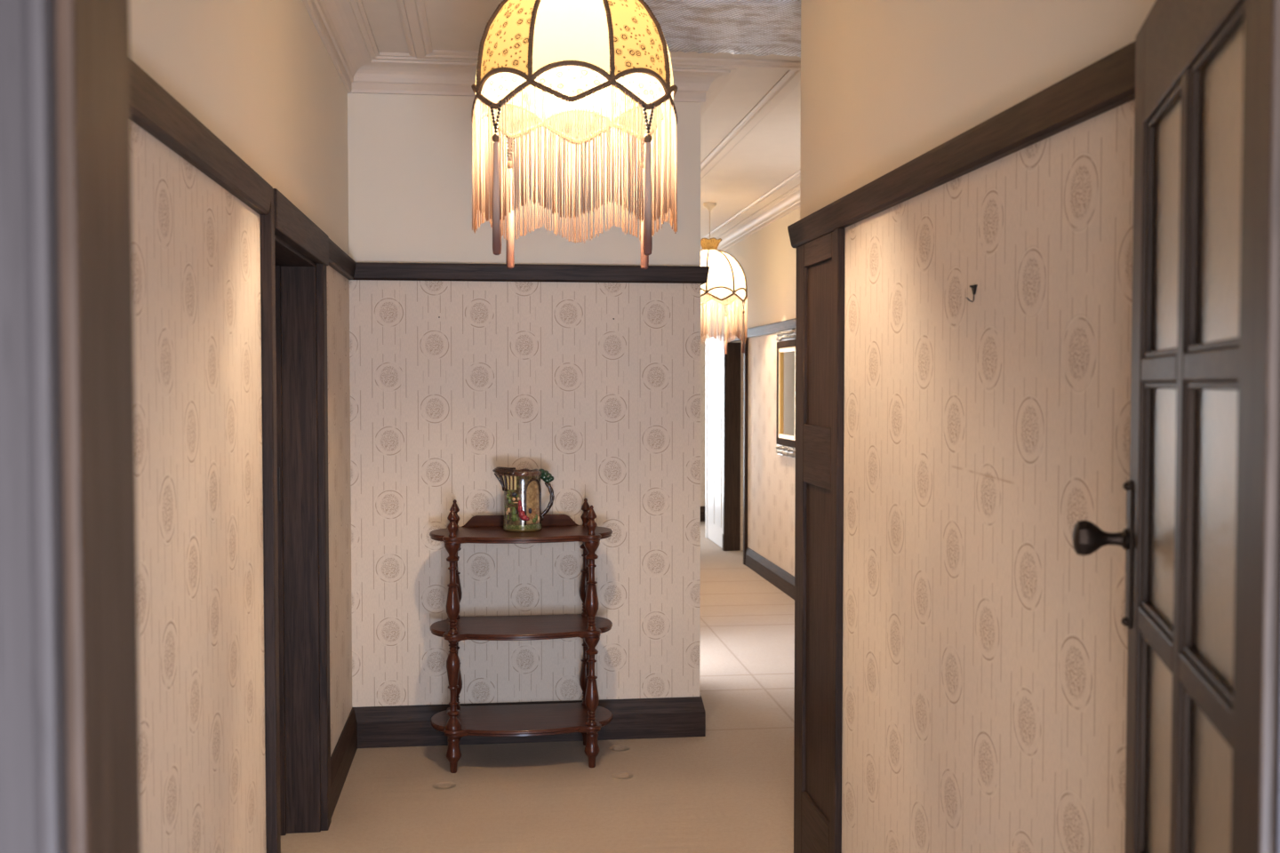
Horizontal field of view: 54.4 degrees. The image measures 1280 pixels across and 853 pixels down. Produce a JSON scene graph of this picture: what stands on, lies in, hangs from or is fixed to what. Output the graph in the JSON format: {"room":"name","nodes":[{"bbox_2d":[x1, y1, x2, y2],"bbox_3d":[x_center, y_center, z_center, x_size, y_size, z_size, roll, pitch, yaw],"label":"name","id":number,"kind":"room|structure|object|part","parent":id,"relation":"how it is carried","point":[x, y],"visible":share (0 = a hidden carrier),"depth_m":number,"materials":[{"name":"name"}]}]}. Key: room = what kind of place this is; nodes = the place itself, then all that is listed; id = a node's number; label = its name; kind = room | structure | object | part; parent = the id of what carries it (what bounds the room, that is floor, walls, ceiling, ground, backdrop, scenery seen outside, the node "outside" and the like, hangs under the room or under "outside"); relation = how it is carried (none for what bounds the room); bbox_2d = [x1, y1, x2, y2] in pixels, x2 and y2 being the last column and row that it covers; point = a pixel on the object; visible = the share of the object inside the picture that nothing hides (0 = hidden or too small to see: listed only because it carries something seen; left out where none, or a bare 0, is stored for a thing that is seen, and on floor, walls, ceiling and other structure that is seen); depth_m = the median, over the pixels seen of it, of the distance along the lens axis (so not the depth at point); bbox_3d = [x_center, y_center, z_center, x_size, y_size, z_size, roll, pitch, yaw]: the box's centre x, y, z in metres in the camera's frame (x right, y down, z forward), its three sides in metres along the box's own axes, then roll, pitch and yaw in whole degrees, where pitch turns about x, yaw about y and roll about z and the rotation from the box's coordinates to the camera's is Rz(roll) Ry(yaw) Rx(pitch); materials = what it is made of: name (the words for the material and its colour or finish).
{"room":"home hallway","nodes":[
{"label":"home hallway","id":0,"kind":"room"},
{"bbox_2d":[128,0,351,852],"bbox_3d":[-1.084,-0.009,3.180,0.160,3.030,4.930,0,2,-7],"label":"wall","id":1,"kind":"structure","parent":0,"point":[260,76],"depth_m":2.82,"materials":[{"name":"paper"}]},
{"bbox_2d":[129,58,272,215],"bbox_3d":[-0.860,-0.568,2.108,0.034,0.075,2.535,0,2,-7],"label":"trim","id":2,"kind":"structure","parent":1,"relation":"attached to","point":[154,109],"depth_m":2.49,"materials":[{"name":"brown wood"}]},
{"bbox_2d":[260,188,331,852],"bbox_3d":[-1.178,0.403,3.962,0.236,2.153,1.155,0,2,-7],"label":"door frame","id":3,"kind":"structure","parent":1,"relation":"in","point":[294,251],"depth_m":4.43,"materials":[{"name":"brown wood"}]},
{"bbox_3d":[-1.016,0.423,3.427,0.030,2.150,0.055,0,2,-7],"label":"casing","id":4,"kind":"part","parent":3,"relation":"part of","materials":[{"name":"brown wood"}]},
{"bbox_3d":[-1.288,0.205,4.406,0.024,0.120,0.004,0,2,-7],"label":"strike plate","id":5,"kind":"part","parent":3,"relation":"part of","materials":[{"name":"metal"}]},
{"bbox_3d":[-1.082,-0.619,3.966,0.036,0.110,1.100,0,2,-7],"label":"head casing","id":6,"kind":"part","parent":3,"relation":"part of","materials":[{"name":"brown wood"}]},
{"bbox_3d":[-1.146,0.439,4.506,0.028,2.046,0.085,0,2,-7],"label":"casing","id":7,"kind":"part","parent":3,"relation":"part of","materials":[{"name":"brown wood"}]},
{"bbox_2d":[328,238,356,279],"bbox_3d":[-1.204,-0.665,4.990,0.034,0.075,0.964,0,2,-7],"label":"trim","id":8,"kind":"structure","parent":1,"relation":"attached to","point":[340,260],"depth_m":4.96,"materials":[{"name":"brown wood"}]},
{"bbox_2d":[330,707,357,816],"bbox_3d":[-1.210,1.354,5.057,0.022,0.180,0.964,0,2,-7],"label":"baseboard","id":9,"kind":"structure","parent":1,"relation":"attached to","point":[344,752],"depth_m":5.04,"materials":[{"name":"brown wood"}]},
{"bbox_2d":[347,93,700,707],"bbox_3d":[-0.511,-0.092,5.654,1.565,3.030,0.150,0,2,-7],"label":"wall","id":10,"kind":"structure","parent":0,"point":[519,375],"depth_m":5.58,"materials":[{"name":"paper"}]},
{"bbox_2d":[353,695,705,748],"bbox_3d":[-0.557,1.316,6.189,1.588,0.180,1.172,0,2,-7],"label":"baseboard","id":11,"kind":"structure","parent":10,"relation":"attached to","point":[391,726],"depth_m":5.62,"materials":[{"name":"brown wood"}]},
{"bbox_2d":[352,262,709,285],"bbox_3d":[-0.490,-0.685,5.604,1.600,0.075,0.154,0,2,-7],"label":"trim","id":12,"kind":"structure","parent":10,"relation":"attached to","point":[370,271],"depth_m":5.53,"materials":[{"name":"brown wood"}]},
{"bbox_2d":[280,521,794,852],"bbox_3d":[0.207,1.475,5.919,6.200,0.120,17.600,0,2,-7],"label":"floor","id":13,"kind":"structure","parent":0,"point":[730,789],"depth_m":5.03,"materials":[{"name":"beige tile"}]},
{"bbox_2d":[429,498,612,773],"bbox_3d":[-0.507,0.880,5.347,0.782,1.108,0.442,0,2,-7],"label":"shelf","id":14,"kind":"object","parent":13,"relation":"on","point":[586,717],"visible":0.98,"depth_m":5.23,"materials":[{"name":"brown wood"}]},
{"bbox_3d":[-0.775,0.669,5.154,0.068,0.376,0.068,0,2,-7],"label":"post","id":15,"kind":"part","parent":14,"relation":"part of","materials":[{"name":"brown wood"}]},
{"bbox_3d":[-0.775,1.070,5.167,0.068,0.374,0.068,0,2,-7],"label":"post","id":16,"kind":"part","parent":14,"relation":"part of","materials":[{"name":"brown wood"}]},
{"bbox_3d":[-0.815,0.658,5.481,0.068,0.376,0.068,0,2,-7],"label":"post","id":17,"kind":"part","parent":14,"relation":"part of","materials":[{"name":"brown wood"}]},
{"bbox_3d":[-0.815,1.059,5.495,0.068,0.374,0.068,0,2,-7],"label":"post","id":18,"kind":"part","parent":14,"relation":"part of","materials":[{"name":"brown wood"}]},
{"bbox_3d":[-0.507,0.462,5.333,0.782,0.026,0.442,0,2,-7],"label":"shelf","id":19,"kind":"part","parent":14,"relation":"part of","materials":[{"name":"brown wood"}]},
{"bbox_3d":[-0.507,0.864,5.346,0.782,0.026,0.442,0,2,-7],"label":"shelf","id":20,"kind":"part","parent":14,"relation":"part of","materials":[{"name":"brown wood"}]},
{"bbox_3d":[-0.507,1.263,5.360,0.782,0.026,0.442,0,2,-7],"label":"shelf","id":21,"kind":"part","parent":14,"relation":"part of","materials":[{"name":"brown wood"}]},
{"bbox_2d":[492,466,554,532],"bbox_3d":[-0.508,0.310,5.366,0.227,0.274,0.180,1,2,28],"label":"jug","id":22,"kind":"object","parent":14,"relation":"on","point":[522,488],"visible":1,"depth_m":5.30,"materials":[{"name":"ceramic"}]},
{"bbox_3d":[-0.407,0.213,5.379,0.073,0.064,0.038,0,2,-7],"label":"leafy handle","id":23,"kind":"part","parent":22,"relation":"part of","materials":[{"name":"green ceramic"}]},
{"bbox_3d":[-0.403,0.322,5.381,0.067,0.169,0.029,0,2,-7],"label":"handle","id":24,"kind":"part","parent":22,"relation":"part of","materials":[{"name":"brown ceramic"}]},
{"bbox_3d":[-0.241,0.656,5.549,0.068,0.376,0.068,0,2,-7],"label":"post","id":25,"kind":"part","parent":14,"relation":"part of","materials":[{"name":"brown wood"}]},
{"bbox_3d":[-0.241,1.056,5.563,0.068,0.374,0.068,0,2,-7],"label":"post","id":26,"kind":"part","parent":14,"relation":"part of","materials":[{"name":"brown wood"}]},
{"bbox_3d":[-0.202,0.667,5.222,0.068,0.376,0.068,0,2,-7],"label":"post","id":27,"kind":"part","parent":14,"relation":"part of","materials":[{"name":"brown wood"}]},
{"bbox_3d":[-0.202,1.067,5.235,0.068,0.374,0.068,0,2,-7],"label":"post","id":28,"kind":"part","parent":14,"relation":"part of","materials":[{"name":"brown wood"}]},
{"bbox_2d":[361,0,800,247],"bbox_3d":[0.601,-1.740,7.782,4.950,0.120,13.780,0,2,-7],"label":"ceiling","id":29,"kind":"structure","parent":0,"point":[770,153],"depth_m":6.54,"materials":[{"name":"paint"}]},
{"bbox_2d":[471,0,677,269],"bbox_3d":[-0.189,-1.007,3.602,0.593,1.061,0.593,-1,2,-23],"label":"pendant lamp","id":30,"kind":"object","parent":29,"relation":"hanging from","point":[579,70],"visible":1,"depth_m":3.39,"materials":[{"name":"beige fabric"}]},
{"bbox_3d":[-0.462,-0.930,3.600,0.026,0.096,0.216,0,2,-1],"label":"scallop panel","id":31,"kind":"part","parent":30,"relation":"part of","materials":[{"name":"fabric"}]},
{"bbox_3d":[-0.379,-0.923,3.408,0.216,0.096,0.026,2,3,44],"label":"scallop panel","id":32,"kind":"part","parent":30,"relation":"part of","materials":[{"name":"fabric"}]},
{"bbox_3d":[-0.299,-1.104,3.442,0.239,0.351,0.200,-1,2,-23],"label":"shade panel","id":33,"kind":"part","parent":30,"relation":"part of","materials":[{"name":"fabric"}]},
{"bbox_3d":[-0.345,-1.113,3.708,0.200,0.351,0.239,-1,2,-23],"label":"shade panel","id":34,"kind":"part","parent":30,"relation":"part of","materials":[{"name":"fabric"}]},
{"bbox_3d":[-0.385,-0.936,3.795,0.026,0.096,0.216,2,3,44],"label":"scallop panel","id":35,"kind":"part","parent":30,"relation":"part of","materials":[{"name":"fabric"}]},
{"bbox_3d":[-0.186,-1.104,3.427,0.216,0.351,0.228,0,2,-1],"label":"shade panel","id":36,"kind":"part","parent":30,"relation":"part of","materials":[{"name":"beige fabric"}]},
{"bbox_3d":[-0.184,-0.921,3.330,0.216,0.096,0.026,0,2,-1],"label":"scallop panel","id":37,"kind":"part","parent":30,"relation":"part of","materials":[{"name":"fabric"}]},
{"bbox_3d":[-0.193,-0.939,3.878,0.216,0.096,0.026,0,2,-1],"label":"scallop panel","id":38,"kind":"part","parent":30,"relation":"part of","materials":[{"name":"fabric"}]},
{"bbox_3d":[-0.191,-1.115,3.769,0.216,0.351,0.228,0,2,-1],"label":"shade panel","id":39,"kind":"part","parent":30,"relation":"part of","materials":[{"name":"beige fabric"}]},
{"bbox_3d":[-0.032,-1.106,3.488,0.200,0.351,0.239,-1,2,-23],"label":"shade panel","id":40,"kind":"part","parent":30,"relation":"part of","materials":[{"name":"fabric"}]},
{"bbox_3d":[-0.078,-1.115,3.755,0.239,0.351,0.200,-1,2,-23],"label":"shade panel","id":41,"kind":"part","parent":30,"relation":"part of","materials":[{"name":"fabric"}]},
{"bbox_3d":[0.002,-0.936,3.801,0.216,0.096,0.026,2,3,44],"label":"scallop panel","id":42,"kind":"part","parent":30,"relation":"part of","materials":[{"name":"fabric"}]},
{"bbox_3d":[0.008,-0.924,3.414,0.026,0.096,0.216,2,3,44],"label":"scallop panel","id":43,"kind":"part","parent":30,"relation":"part of","materials":[{"name":"fabric"}]},
{"bbox_3d":[-0.017,-1.109,3.601,0.228,0.351,0.216,0,2,-1],"label":"shade panel","id":44,"kind":"part","parent":30,"relation":"part of","materials":[{"name":"beige fabric"}]},
{"bbox_2d":[643,0,800,57],"bbox_3d":[0.458,-1.564,4.893,1.240,0.022,0.723,0,2,-7],"label":"ceiling panel","id":45,"kind":"object","parent":29,"relation":"attached to","point":[757,28],"depth_m":4.86,"materials":[{"name":"paint"}]},
{"bbox_2d":[700,202,747,354],"bbox_3d":[0.545,-1.157,9.750,0.593,1.174,0.593,-1,2,-37],"label":"pendant lamp","id":46,"kind":"object","parent":29,"relation":"hanging from","point":[726,282],"visible":0.61,"depth_m":9.54,"materials":[{"name":"beige fabric"}]},
{"bbox_3d":[0.476,-1.197,9.570,0.239,0.351,0.200,-1,2,-37],"label":"shade panel","id":47,"kind":"part","parent":46,"relation":"part of","materials":[{"name":"beige fabric"}]},
{"bbox_3d":[0.475,-1.032,10.019,0.216,0.096,0.026,-1,2,-15],"label":"scallop panel","id":48,"kind":"part","parent":46,"relation":"part of","materials":[{"name":"fabric"}]},
{"bbox_3d":[0.545,-1.554,9.737,0.006,0.323,0.006,-1,2,-37],"label":"cord","id":49,"kind":"part","parent":46,"relation":"part of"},
{"bbox_3d":[0.545,-1.419,9.741,0.180,0.090,0.180,0,2,8],"label":"crown","id":50,"kind":"part","parent":46,"relation":"part of","materials":[{"name":"metal"}]},
{"bbox_3d":[0.589,-1.197,9.583,0.216,0.351,0.228,-1,2,-15],"label":"shade panel","id":51,"kind":"part","parent":46,"relation":"part of","materials":[{"name":"beige fabric"}]},
{"bbox_3d":[0.615,-1.014,9.490,0.216,0.096,0.026,-1,2,-15],"label":"scallop panel","id":52,"kind":"part","parent":46,"relation":"part of","materials":[{"name":"fabric"}]},
{"bbox_3d":[0.683,-1.031,9.991,0.216,0.096,0.026,1,2,30],"label":"scallop panel","id":53,"kind":"part","parent":46,"relation":"part of","materials":[{"name":"fabric"}]},
{"bbox_3d":[0.724,-1.200,9.679,0.200,0.351,0.239,-1,2,-37],"label":"shade panel","id":54,"kind":"part","parent":46,"relation":"part of","materials":[{"name":"beige fabric"}]},
{"bbox_3d":[0.782,-1.019,9.617,0.026,0.096,0.216,1,2,30],"label":"scallop panel","id":55,"kind":"part","parent":46,"relation":"part of","materials":[{"name":"fabric"}]},
{"bbox_2d":[700,169,799,239],"bbox_3d":[0.939,-1.724,9.425,0.070,0.022,10.000,0,2,-7],"label":"trim","id":56,"kind":"structure","parent":29,"relation":"attached to","point":[794,177],"depth_m":9.58,"materials":[{"name":"paint"}]},
{"bbox_2d":[700,302,706,506],"bbox_3d":[0.675,-0.396,14.704,3.175,3.030,0.150,0,2,-7],"label":"wall","id":57,"kind":"structure","parent":0,"point":[702,345],"depth_m":14.64,"materials":[{"name":"paint"}]},
{"bbox_2d":[700,506,704,521],"bbox_3d":[0.397,1.032,14.631,2.355,0.180,0.022,0,2,-7],"label":"baseboard","id":58,"kind":"structure","parent":57,"relation":"attached to","point":[702,508],"depth_m":14.66,"materials":[{"name":"brown wood"}]},
{"bbox_2d":[706,207,799,576],"bbox_3d":[1.318,-0.198,8.791,0.160,3.030,8.950,0,2,-7],"label":"wall","id":59,"kind":"structure","parent":0,"point":[767,258],"depth_m":10.35,"materials":[{"name":"paper"}]},
{"bbox_2d":[704,335,723,548],"bbox_3d":[0.766,0.139,12.611,0.034,2.100,1.020,0,2,-7],"label":"door","id":60,"kind":"structure","parent":59,"relation":"in","point":[714,478],"depth_m":12.61,"materials":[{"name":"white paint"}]},
{"bbox_3d":[0.736,-0.526,12.762,0.008,0.420,0.310,0,2,-7],"label":"raised panel","id":61,"kind":"part","parent":60,"relation":"part of","materials":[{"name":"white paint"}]},
{"bbox_3d":[0.736,0.009,12.780,0.008,0.350,0.310,0,2,-7],"label":"raised panel","id":62,"kind":"part","parent":60,"relation":"part of","materials":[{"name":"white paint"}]},
{"bbox_3d":[0.736,0.658,12.801,0.008,0.650,0.310,0,2,-7],"label":"raised panel","id":63,"kind":"part","parent":60,"relation":"part of","materials":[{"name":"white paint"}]},
{"bbox_3d":[0.783,-0.513,12.375,0.008,0.420,0.310,0,2,-7],"label":"raised panel","id":64,"kind":"part","parent":60,"relation":"part of","materials":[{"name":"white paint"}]},
{"bbox_3d":[0.783,0.022,12.393,0.008,0.350,0.310,0,2,-7],"label":"raised panel","id":65,"kind":"part","parent":60,"relation":"part of","materials":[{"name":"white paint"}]},
{"bbox_3d":[0.783,0.671,12.414,0.008,0.650,0.310,0,2,-7],"label":"raised panel","id":66,"kind":"part","parent":60,"relation":"part of","materials":[{"name":"white paint"}]},
{"bbox_2d":[722,332,748,565],"bbox_3d":[0.945,0.173,11.608,0.167,2.100,1.005,0,2,-7],"label":"door","id":67,"kind":"structure","parent":59,"relation":"in","point":[732,361],"depth_m":12.04,"materials":[{"name":"brown wood"}]},
{"bbox_3d":[0.889,0.192,12.076,0.167,2.030,0.065,0,2,-7],"label":"casing","id":68,"kind":"part","parent":67,"relation":"part of","materials":[{"name":"brown wood"}]},
{"bbox_3d":[0.896,-0.836,11.566,0.056,0.080,1.000,0,2,-7],"label":"head casing","id":69,"kind":"part","parent":67,"relation":"part of","materials":[{"name":"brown wood"}]},
{"bbox_3d":[0.954,0.209,11.135,0.050,2.060,0.060,0,2,-7],"label":"casing","id":70,"kind":"part","parent":67,"relation":"part of","materials":[{"name":"brown wood"}]},
{"bbox_2d":[744,546,794,599],"bbox_3d":[1.353,1.272,7.772,0.022,0.162,6.780,0,2,-7],"label":"baseboard","id":71,"kind":"structure","parent":59,"relation":"attached to","point":[770,572],"depth_m":10.11,"materials":[{"name":"brown wood"}]},
{"bbox_2d":[746,318,795,337],"bbox_3d":[1.346,-0.714,7.714,0.034,0.075,6.760,0,2,-7],"label":"trim","id":72,"kind":"structure","parent":59,"relation":"attached to","point":[788,324],"depth_m":10.00,"materials":[{"name":"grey wood"}]},
{"bbox_2d":[776,328,795,458],"bbox_3d":[1.130,-0.253,9.515,0.038,0.966,0.674,0,2,-7],"label":"wall mirror","id":73,"kind":"object","parent":59,"relation":"attached to","point":[786,348],"visible":0.84,"depth_m":9.57,"materials":[{"name":"silver metal"}]},
{"bbox_2d":[781,351,794,436],"bbox_3d":[1.143,-0.253,9.512,0.008,0.647,0.505,0,2,-7],"label":"mirror glass","id":74,"kind":"object","parent":73,"relation":"attached to","point":[788,357],"depth_m":9.54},
{"bbox_2d":[800,0,1155,852],"bbox_3d":[1.446,0.009,2.652,1.440,3.030,3.280,0,2,-7],"label":"wall","id":75,"kind":"structure","parent":0,"point":[985,657],"depth_m":2.65,"materials":[{"name":"paper"}]},
{"bbox_2d":[302,0,737,116],"bbox_3d":[-0.672,-1.602,7.597,1.715,0.142,13.455,0,2,-7],"label":"trim","id":76,"kind":"structure","parent":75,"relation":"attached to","point":[343,27],"depth_m":5.40,"materials":[{"name":"paint"}]},
{"bbox_2d":[396,0,800,179],"bbox_3d":[-0.369,-1.664,7.659,1.777,0.022,13.200,0,2,-7],"label":"trim","id":77,"kind":"structure","parent":75,"relation":"attached to","point":[412,12],"depth_m":5.45,"materials":[{"name":"paint"}]},
{"bbox_2d":[700,184,799,251],"bbox_3d":[0.675,-1.628,7.757,1.348,0.102,13.455,0,2,-7],"label":"trim","id":78,"kind":"structure","parent":75,"relation":"attached to","point":[789,201],"depth_m":10.25,"materials":[{"name":"paint"}]},
{"bbox_2d":[793,227,845,852],"bbox_3d":[0.558,0.445,3.938,0.022,2.072,0.529,0,2,-7],"label":"door frame","id":79,"kind":"structure","parent":75,"relation":"in","point":[820,301],"depth_m":3.92,"materials":[{"name":"brown wood"}]},
{"bbox_3d":[0.563,1.344,3.959,0.016,0.264,0.331,0,2,-7],"label":"rail","id":80,"kind":"part","parent":79,"relation":"part of","materials":[{"name":"brown wood"}]},
{"bbox_3d":[0.563,0.093,3.917,0.016,0.189,0.331,0,2,-7],"label":"lock rail","id":81,"kind":"part","parent":79,"relation":"part of","materials":[{"name":"brown wood"}]},
{"bbox_3d":[0.569,0.701,3.938,0.004,1.040,0.345,0,2,-7],"label":"panel","id":82,"kind":"part","parent":79,"relation":"part of","materials":[{"name":"brown wood"}]},
{"bbox_3d":[0.563,-0.552,3.895,0.016,0.077,0.331,0,2,-7],"label":"rail","id":83,"kind":"part","parent":79,"relation":"part of","materials":[{"name":"brown wood"}]},
{"bbox_3d":[0.569,-0.259,3.906,0.004,0.520,0.345,0,2,-7],"label":"panel","id":84,"kind":"part","parent":79,"relation":"part of","materials":[{"name":"brown wood"}]},
{"bbox_3d":[0.587,0.453,3.697,0.022,2.072,0.043,0,2,-7],"label":"casing","id":85,"kind":"part","parent":79,"relation":"part of","materials":[{"name":"brown wood"}]},
{"bbox_2d":[787,40,1135,247],"bbox_3d":[1.320,-0.588,2.697,1.274,0.075,3.190,0,2,-7],"label":"trim","id":86,"kind":"structure","parent":75,"relation":"attached to","point":[1107,84],"depth_m":2.49,"materials":[{"name":"brown wood"}]},
{"bbox_2d":[966,284,977,302],"bbox_3d":[0.709,-0.284,2.665,0.019,0.037,0.024,0,2,-7],"label":"hook","id":87,"kind":"object","parent":75,"relation":"attached to","point":[973,287],"visible":1,"depth_m":2.66,"materials":[{"name":"metal"}]},
{"bbox_3d":[0.716,-0.293,2.665,0.005,0.020,0.024,0,2,-7],"label":"plate","id":88,"kind":"part","parent":87,"relation":"part of","materials":[{"name":"metal"}]},
{"bbox_3d":[0.019,0.067,0.900,1.810,3.030,0.113,0,2,-7],"label":"wall","id":89,"kind":"structure","parent":0,"visible":0},
{"bbox_2d":[0,0,1279,852],"bbox_3d":[0.100,0.465,0.906,1.175,2.235,0.151,0,2,-7],"label":"door frame","id":90,"kind":"structure","parent":89,"relation":"in","point":[69,740],"depth_m":0.78,"materials":[{"name":"brown wood"}]},
{"bbox_3d":[-0.419,0.479,0.786,0.116,2.215,0.036,0,2,-7],"label":"casing","id":91,"kind":"part","parent":90,"relation":"part of","materials":[{"name":"brown wood"}]},
{"bbox_2d":[1072,0,1279,852],"bbox_3d":[0.581,0.512,1.401,0.118,2.084,0.754,0,2,14],"label":"door","id":92,"kind":"structure","parent":90,"relation":"attached to","point":[1200,540],"depth_m":1.31,"materials":[{"name":"brown wood"}]},
{"bbox_3d":[0.642,0.156,1.736,0.073,0.051,0.051,0,2,14],"label":"knob","id":93,"kind":"part","parent":92,"relation":"part of","materials":[{"name":"brown metal"}]},
{"bbox_3d":[0.679,0.177,1.728,0.004,0.205,0.038,0,2,14],"label":"plate","id":94,"kind":"part","parent":92,"relation":"part of","materials":[{"name":"brown metal"}]},
{"bbox_3d":[0.654,0.430,1.550,0.006,0.313,0.267,0,2,14],"label":"glass pane","id":95,"kind":"part","parent":92,"relation":"part of","materials":[{"name":"beige glass"}]},
{"bbox_3d":[0.654,0.095,1.538,0.006,0.306,0.267,0,2,14],"label":"glass pane","id":96,"kind":"part","parent":92,"relation":"part of","materials":[{"name":"beige glass"}]},
{"bbox_3d":[0.654,-0.243,1.527,0.006,0.318,0.267,0,2,14],"label":"glass pane","id":97,"kind":"part","parent":92,"relation":"part of","materials":[{"name":"beige"}]},
{"bbox_3d":[0.621,-0.462,1.369,0.040,0.136,0.568,0,2,14],"label":"rail","id":98,"kind":"part","parent":92,"relation":"part of","materials":[{"name":"brown wood"}]},
{"bbox_3d":[0.583,0.440,1.255,0.006,0.313,0.275,0,2,14],"label":"glass pane","id":99,"kind":"part","parent":92,"relation":"part of","materials":[{"name":"beige glass"}]},
{"bbox_3d":[0.583,0.105,1.244,0.006,0.306,0.275,0,2,14],"label":"glass pane","id":100,"kind":"part","parent":92,"relation":"part of","materials":[{"name":"beige"}]},
{"bbox_3d":[0.583,-0.233,1.233,0.006,0.318,0.275,0,2,14],"label":"glass pane","id":101,"kind":"part","parent":92,"relation":"part of","materials":[{"name":"beige"}]}
]}

